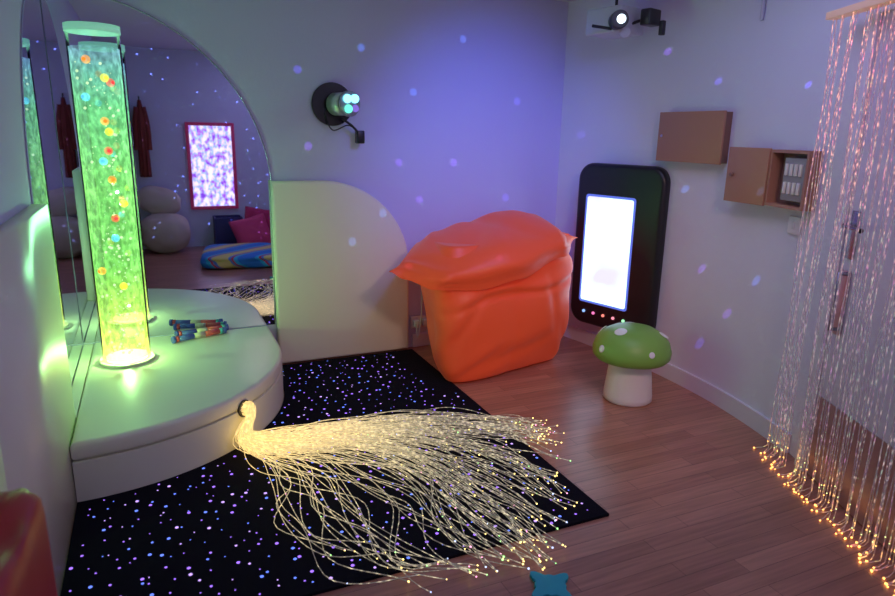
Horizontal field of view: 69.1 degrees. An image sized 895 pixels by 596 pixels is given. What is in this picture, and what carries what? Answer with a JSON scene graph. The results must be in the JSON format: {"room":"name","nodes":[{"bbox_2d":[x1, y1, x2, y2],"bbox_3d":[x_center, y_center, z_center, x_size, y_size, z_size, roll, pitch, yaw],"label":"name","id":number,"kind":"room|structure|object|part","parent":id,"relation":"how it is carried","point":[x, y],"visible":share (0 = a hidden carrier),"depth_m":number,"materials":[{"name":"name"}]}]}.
{"room":"sensory room","nodes":[
{"label":"sensory room","id":0,"kind":"room"},
{"bbox_2d":[0,0,81,384],"bbox_3d":[-1.173,-0.076,1.419,0.100,2.400,4.800,-5,16,-24],"label":"wall","id":1,"kind":"structure","parent":0,"point":[15,190],"depth_m":2.40,"materials":[{"name":"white paint"}]},
{"bbox_2d":[0,446,7,491],"bbox_3d":[-0.844,0.656,1.026,0.057,1.190,1.295,-5,16,-24],"label":"wall panel","id":2,"kind":"object","parent":1,"relation":"attached to","point":[3,485],"depth_m":1.57,"materials":[{"name":"beige plastic"}]},
{"bbox_2d":[0,204,76,595],"bbox_3d":[-1.378,0.352,2.174,0.057,1.190,1.300,-5,16,-24],"label":"wall panel","id":3,"kind":"object","parent":1,"relation":"attached to","point":[38,418],"depth_m":2.11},
{"bbox_2d":[40,0,568,348],"bbox_3d":[-0.692,-0.784,4.234,3.500,2.400,0.100,-5,16,-24],"label":"wall","id":4,"kind":"structure","parent":0,"point":[459,114],"depth_m":4.25,"materials":[{"name":"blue paint"}]},
{"bbox_2d":[21,0,275,382],"bbox_3d":[-1.377,-0.591,3.305,1.126,1.918,1.064,-5,16,-24],"label":"arched mirror","id":5,"kind":"object","parent":4,"relation":"attached to","point":[202,173],"visible":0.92,"depth_m":3.72,"materials":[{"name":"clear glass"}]},
{"bbox_2d":[311,82,364,143],"bbox_3d":[-0.649,-1.132,3.973,0.315,0.365,0.232,-5,16,-24],"label":"wall spotlight","id":6,"kind":"object","parent":4,"relation":"attached to","point":[332,104],"visible":1,"depth_m":3.99,"materials":[{"name":"black plastic"}]},
{"bbox_3d":[-0.717,-1.205,4.041,0.260,0.260,0.022,-5,16,-24],"label":"mount plate","id":7,"kind":"part","parent":6,"relation":"part of","materials":[{"name":"black plastic"}]},
{"bbox_2d":[270,180,408,362],"bbox_3d":[-0.684,-0.182,4.296,0.898,1.176,0.072,-5,16,-24],"label":"wall panel","id":8,"kind":"object","parent":4,"relation":"attached to","point":[336,246],"visible":0.91,"depth_m":4.24,"materials":[{"name":"beige plastic"}]},
{"bbox_2d":[410,291,426,337],"bbox_3d":[-0.182,0.022,4.565,0.140,0.507,0.078,-5,16,-24],"label":"power socket","id":9,"kind":"object","parent":4,"relation":"attached to","point":[419,321],"visible":0.66,"depth_m":4.60,"materials":[{"name":"white plastic"}]},
{"bbox_3d":[-0.198,0.167,4.632,0.140,0.088,0.012,-5,16,-24],"label":"plate","id":10,"kind":"part","parent":9,"relation":"part of","materials":[{"name":"white plastic"}]},
{"bbox_2d":[412,332,429,346],"bbox_3d":[0.268,0.256,4.888,1.140,0.100,0.016,-5,16,-24],"label":"baseboard","id":11,"kind":"structure","parent":4,"relation":"attached to","point":[423,339],"depth_m":4.68,"materials":[{"name":"white"}]},
{"bbox_2d":[60,336,894,595],"bbox_3d":[0.362,0.992,2.415,3.800,0.100,5.100,-5,16,-24],"label":"floor","id":12,"kind":"structure","parent":0,"point":[693,508],"depth_m":2.71,"materials":[{"name":"brown wood"}]},
{"bbox_2d":[0,488,57,595],"bbox_3d":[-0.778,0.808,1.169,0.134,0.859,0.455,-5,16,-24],"label":"bean bag","id":13,"kind":"object","parent":12,"relation":"on","point":[26,564],"visible":1,"depth_m":1.16,"materials":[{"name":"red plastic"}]},
{"bbox_2d":[70,326,283,501],"bbox_3d":[-1.358,0.510,3.417,1.050,0.270,1.382,-5,16,-24],"label":"padded podium","id":14,"kind":"object","parent":12,"relation":"on","point":[178,412],"visible":0.95,"depth_m":3.04,"materials":[{"name":"white leather"}]},
{"bbox_2d":[62,21,154,368],"bbox_3d":[-1.717,-0.483,3.315,0.270,1.692,0.270,-5,16,-24],"label":"tube","id":15,"kind":"object","parent":14,"relation":"on","point":[127,358],"visible":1,"depth_m":3.27,"materials":[{"name":"clear plastic"}]},
{"bbox_2d":[107,349,147,363],"bbox_3d":[-1.733,0.317,3.519,0.200,0.020,0.200,-5,16,-24],"label":"lamp","id":16,"kind":"object","parent":15,"relation":"on","point":[139,356],"depth_m":3.48,"materials":[{"name":"white plastic"}]},
{"bbox_2d":[171,327,226,343],"bbox_3d":[-1.489,0.222,3.903,0.326,0.042,0.042,-12,19,-41],"label":"baton","id":17,"kind":"object","parent":14,"relation":"on","point":[223,330],"visible":1,"depth_m":3.89,"materials":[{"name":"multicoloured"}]},
{"bbox_2d":[174,324,228,335],"bbox_3d":[-1.506,0.200,3.988,0.315,0.042,0.042,-9,17,-33],"label":"baton","id":18,"kind":"object","parent":14,"relation":"on","point":[185,332],"visible":0.66,"depth_m":3.96,"materials":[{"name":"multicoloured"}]},
{"bbox_2d":[61,349,608,595],"bbox_3d":[-0.694,0.705,3.223,1.967,0.015,2.215,-5,16,-24],"label":"carpet","id":19,"kind":"object","parent":12,"relation":"on","point":[209,529],"visible":0.71,"depth_m":2.62,"materials":[{"name":"black carpet"}]},
{"bbox_2d":[233,401,577,592],"bbox_3d":[-0.049,0.698,2.846,1.590,0.211,1.464,-5,16,-24],"label":"strands","id":20,"kind":"object","parent":19,"relation":"on","point":[258,442],"visible":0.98,"depth_m":2.98,"materials":[{"name":"beige plastic"}]},
{"bbox_2d":[389,210,577,381],"bbox_3d":[0.228,-0.054,4.242,1.400,0.985,0.782,-5,16,-24],"label":"bean bag","id":21,"kind":"object","parent":12,"relation":"on","point":[495,286],"visible":1,"depth_m":3.98,"materials":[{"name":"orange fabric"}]},
{"bbox_2d":[530,571,571,595],"bbox_3d":[0.351,0.982,2.215,0.134,0.016,0.134,2,14,3],"label":"puzzle","id":22,"kind":"object","parent":12,"relation":"on","point":[544,585],"visible":1,"depth_m":2.21,"materials":[{"name":"teal plastic"}]},
{"bbox_2d":[592,322,671,406],"bbox_3d":[1.063,0.374,3.780,0.444,0.450,0.444,-5,16,-24],"label":"stool","id":23,"kind":"object","parent":12,"relation":"on","point":[630,350],"visible":1,"depth_m":3.67,"materials":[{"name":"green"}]},
{"bbox_3d":[1.062,0.451,3.800,0.280,0.290,0.280,-5,16,-24],"label":"stem","id":24,"kind":"part","parent":23,"relation":"part of","materials":[{"name":"white plastic"}]},
{"bbox_2d":[555,0,576,1],"bbox_3d":[0.410,-1.431,1.798,3.800,0.100,5.100,-5,16,-24],"label":"ceiling","id":25,"kind":"structure","parent":0,"point":[555,0],"depth_m":4.50,"materials":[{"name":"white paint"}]},
{"bbox_2d":[586,0,665,39],"bbox_3d":[1.040,-1.712,3.864,0.410,0.340,0.428,0,14,-4],"label":"projector","id":26,"kind":"object","parent":25,"relation":"attached to","point":[617,21],"visible":1,"depth_m":3.80,"materials":[{"name":"grey plastic"}]},
{"bbox_3d":[1.050,-1.731,3.853,0.471,0.299,0.178,-5,16,-24],"label":"bracket arm","id":27,"kind":"part","parent":26,"relation":"part of","materials":[{"name":"grey"}]},
{"bbox_3d":[1.174,-1.621,3.758,0.110,0.090,0.070,-10,18,-37],"label":"wheel motor","id":28,"kind":"part","parent":26,"relation":"part of","materials":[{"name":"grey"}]},
{"bbox_2d":[753,0,894,595],"bbox_3d":[1.565,-0.022,2.189,0.112,2.014,1.669,1,14,0],"label":"curtain","id":29,"kind":"object","parent":25,"relation":"hanging from","point":[867,5],"visible":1,"depth_m":2.55,"materials":[{"name":"clear plastic"}]},
{"bbox_3d":[1.616,-0.983,1.938,0.050,0.030,1.660,1,14,0],"label":"header rail","id":30,"kind":"part","parent":29,"relation":"part of","materials":[{"name":"beige"}]},
{"bbox_2d":[555,0,868,457],"bbox_3d":[1.563,-0.311,2.558,0.621,2.400,5.010,-1,15,-10],"label":"wall","id":31,"kind":"structure","parent":0,"point":[740,295],"depth_m":3.56,"materials":[{"name":"white paint"}]},
{"bbox_2d":[571,163,670,327],"bbox_3d":[1.133,-0.325,4.351,0.107,1.115,0.675,-11,19,-39],"label":"light panel","id":32,"kind":"object","parent":31,"relation":"attached to","point":[622,209],"visible":0.9,"depth_m":4.28,"materials":[{"name":"black plastic"}]},
{"bbox_3d":[1.069,-0.309,4.375,0.008,0.750,0.395,-11,19,-39],"label":"screen frame","id":33,"kind":"part","parent":32,"relation":"part of","materials":[{"name":"blue"}]},
{"bbox_2d":[563,324,791,452],"bbox_3d":[1.303,0.454,4.191,0.176,0.100,2.190,-5,16,-24],"label":"baseboard","id":34,"kind":"structure","parent":31,"relation":"attached to","point":[749,416],"depth_m":3.72,"materials":[{"name":"white wood"}]},
{"bbox_2d":[656,110,732,164],"bbox_3d":[1.415,-0.930,3.759,0.071,0.285,0.510,-5,16,-24],"label":"upper cabinet","id":35,"kind":"object","parent":31,"relation":"attached to","point":[703,137],"visible":1,"depth_m":3.70,"materials":[{"name":"brown wood"}]},
{"bbox_2d":[759,0,765,19],"bbox_3d":[1.588,-1.556,3.244,0.020,0.315,0.017,-5,16,-24],"label":"cable conduit","id":36,"kind":"object","parent":31,"relation":"attached to","point":[763,3],"visible":1,"depth_m":3.27,"materials":[{"name":"grey plastic"}]},
{"bbox_2d":[723,147,823,210],"bbox_3d":[1.596,-0.596,3.213,0.108,0.280,0.553,-3,15,-15],"label":"upper cabinet","id":37,"kind":"object","parent":31,"relation":"attached to","point":[787,179],"visible":1,"depth_m":3.19,"materials":[{"name":"brown wood"}]},
{"bbox_2d":[766,202,799,210],"bbox_3d":[1.630,-0.439,3.116,0.060,0.014,0.242,-1,15,-10],"label":"shelf","id":38,"kind":"object","parent":37,"relation":"attached to","point":[787,205],"depth_m":3.12,"materials":[{"name":"brown wood"}]},
{"bbox_2d":[781,182,786,193],"bbox_3d":[1.612,-0.528,3.110,0.012,0.055,0.018,-1,15,-10],"label":"switch","id":39,"kind":"object","parent":37,"relation":"attached to","point":[784,184],"depth_m":3.11,"materials":[{"name":"white plastic"}]},
{"bbox_2d":[784,164,788,174],"bbox_3d":[1.613,-0.611,3.089,0.012,0.055,0.018,-1,15,-10],"label":"switch","id":40,"kind":"object","parent":37,"relation":"attached to","point":[786,170],"depth_m":3.08,"materials":[{"name":"white plastic"}]},
{"bbox_2d":[786,182,790,193],"bbox_3d":[1.617,-0.520,3.080,0.012,0.055,0.018,-1,15,-10],"label":"switch","id":41,"kind":"object","parent":37,"relation":"attached to","point":[788,184],"depth_m":3.07,"materials":[{"name":"white plastic"}]},
{"bbox_2d":[773,149,807,153],"bbox_3d":[1.635,-0.686,3.052,0.060,0.014,0.242,-1,15,-10],"label":"shelf","id":42,"kind":"object","parent":37,"relation":"attached to","point":[775,151],"depth_m":3.06,"materials":[{"name":"brown wood"}]},
{"bbox_2d":[789,164,793,175],"bbox_3d":[1.619,-0.603,3.059,0.012,0.055,0.018,-1,15,-10],"label":"switch","id":43,"kind":"object","parent":37,"relation":"attached to","point":[791,166],"depth_m":3.05,"materials":[{"name":"white plastic"}]},
{"bbox_2d":[790,183,795,194],"bbox_3d":[1.622,-0.512,3.049,0.012,0.055,0.018,-1,15,-10],"label":"switch","id":44,"kind":"object","parent":37,"relation":"attached to","point":[792,185],"depth_m":3.05,"materials":[{"name":"white plastic"}]},
{"bbox_2d":[793,164,798,175],"bbox_3d":[1.624,-0.595,3.028,0.012,0.055,0.018,-1,15,-10],"label":"switch","id":45,"kind":"object","parent":37,"relation":"attached to","point":[795,166],"depth_m":3.02,"materials":[{"name":"white plastic"}]},
{"bbox_2d":[795,183,799,194],"bbox_3d":[1.628,-0.505,3.018,0.012,0.055,0.018,-1,15,-10],"label":"switch","id":46,"kind":"object","parent":37,"relation":"attached to","point":[797,185],"depth_m":3.01,"materials":[{"name":"white plastic"}]},
{"bbox_2d":[798,165,802,176],"bbox_3d":[1.629,-0.587,2.998,0.012,0.055,0.018,-1,15,-10],"label":"switch","id":47,"kind":"object","parent":37,"relation":"attached to","point":[800,167],"depth_m":2.99,"materials":[{"name":"white plastic"}]},
{"bbox_2d":[787,215,802,234],"bbox_3d":[1.665,-0.350,3.123,0.016,0.085,0.085,-1,15,-10],"label":"light switch","id":48,"kind":"object","parent":31,"relation":"attached to","point":[795,223],"visible":1,"depth_m":3.11,"materials":[{"name":"white plastic"}]},
{"bbox_2d":[794,8,883,470],"bbox_3d":[1.687,-0.187,2.811,0.036,2.040,0.070,1,14,0],"label":"door frame","id":49,"kind":"structure","parent":31,"relation":"attached to","point":[874,23],"depth_m":2.77,"materials":[{"name":"white paint"}]},
{"bbox_2d":[879,3,894,12],"bbox_3d":[1.704,-1.040,2.109,0.037,0.070,0.880,1,14,0],"label":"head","id":50,"kind":"object","parent":31,"relation":"attached to","point":[890,7],"visible":0.46,"depth_m":2.49},
{"bbox_3d":[1.682,0.045,1.900,0.036,2.040,0.070,1,14,0],"label":"door frame","id":51,"kind":"structure","parent":0,"visible":0},
{"bbox_2d":[805,10,894,469],"bbox_3d":[1.690,-0.052,2.361,0.022,1.980,0.860,1,14,0],"label":"leaf","id":52,"kind":"object","parent":51,"relation":"attached to","point":[858,375],"visible":0.77,"depth_m":2.57,"materials":[{"name":"white paint"}]},
{"bbox_2d":[831,269,850,335],"bbox_3d":[1.672,0.021,2.761,0.006,0.280,0.060,1,14,0],"label":"plate","id":53,"kind":"object","parent":52,"relation":"attached to","point":[845,280],"visible":1,"depth_m":2.76,"materials":[{"name":"silver metal"}]},
{"bbox_2d":[828,272,849,330],"bbox_3d":[1.649,0.016,2.740,0.048,0.257,0.018,1,14,0],"label":"door handle","id":54,"kind":"object","parent":53,"relation":"attached to","point":[830,328],"depth_m":2.73,"materials":[{"name":"silver metal"}]},
{"bbox_2d":[805,395,894,556],"bbox_3d":[1.661,0.723,2.558,0.003,0.380,0.840,1,14,0],"label":"kick plate","id":55,"kind":"object","parent":52,"relation":"attached to","point":[844,454],"visible":1,"depth_m":2.65,"materials":[{"name":"silver metal"}]},
{"bbox_2d":[845,210,860,259],"bbox_3d":[1.678,-0.260,2.690,0.008,0.200,0.050,1,14,0],"label":"lock plate","id":56,"kind":"object","parent":52,"relation":"attached to","point":[856,215],"visible":1,"depth_m":2.69,"materials":[{"name":"silver metal"}]},
{"bbox_2d":[841,223,863,233],"bbox_3d":[1.633,-0.284,2.627,0.054,0.024,0.152,6,15,18],"label":"lever","id":57,"kind":"object","parent":56,"relation":"attached to","point":[850,226],"visible":1,"depth_m":2.61,"materials":[{"name":"silver metal"}]}
]}

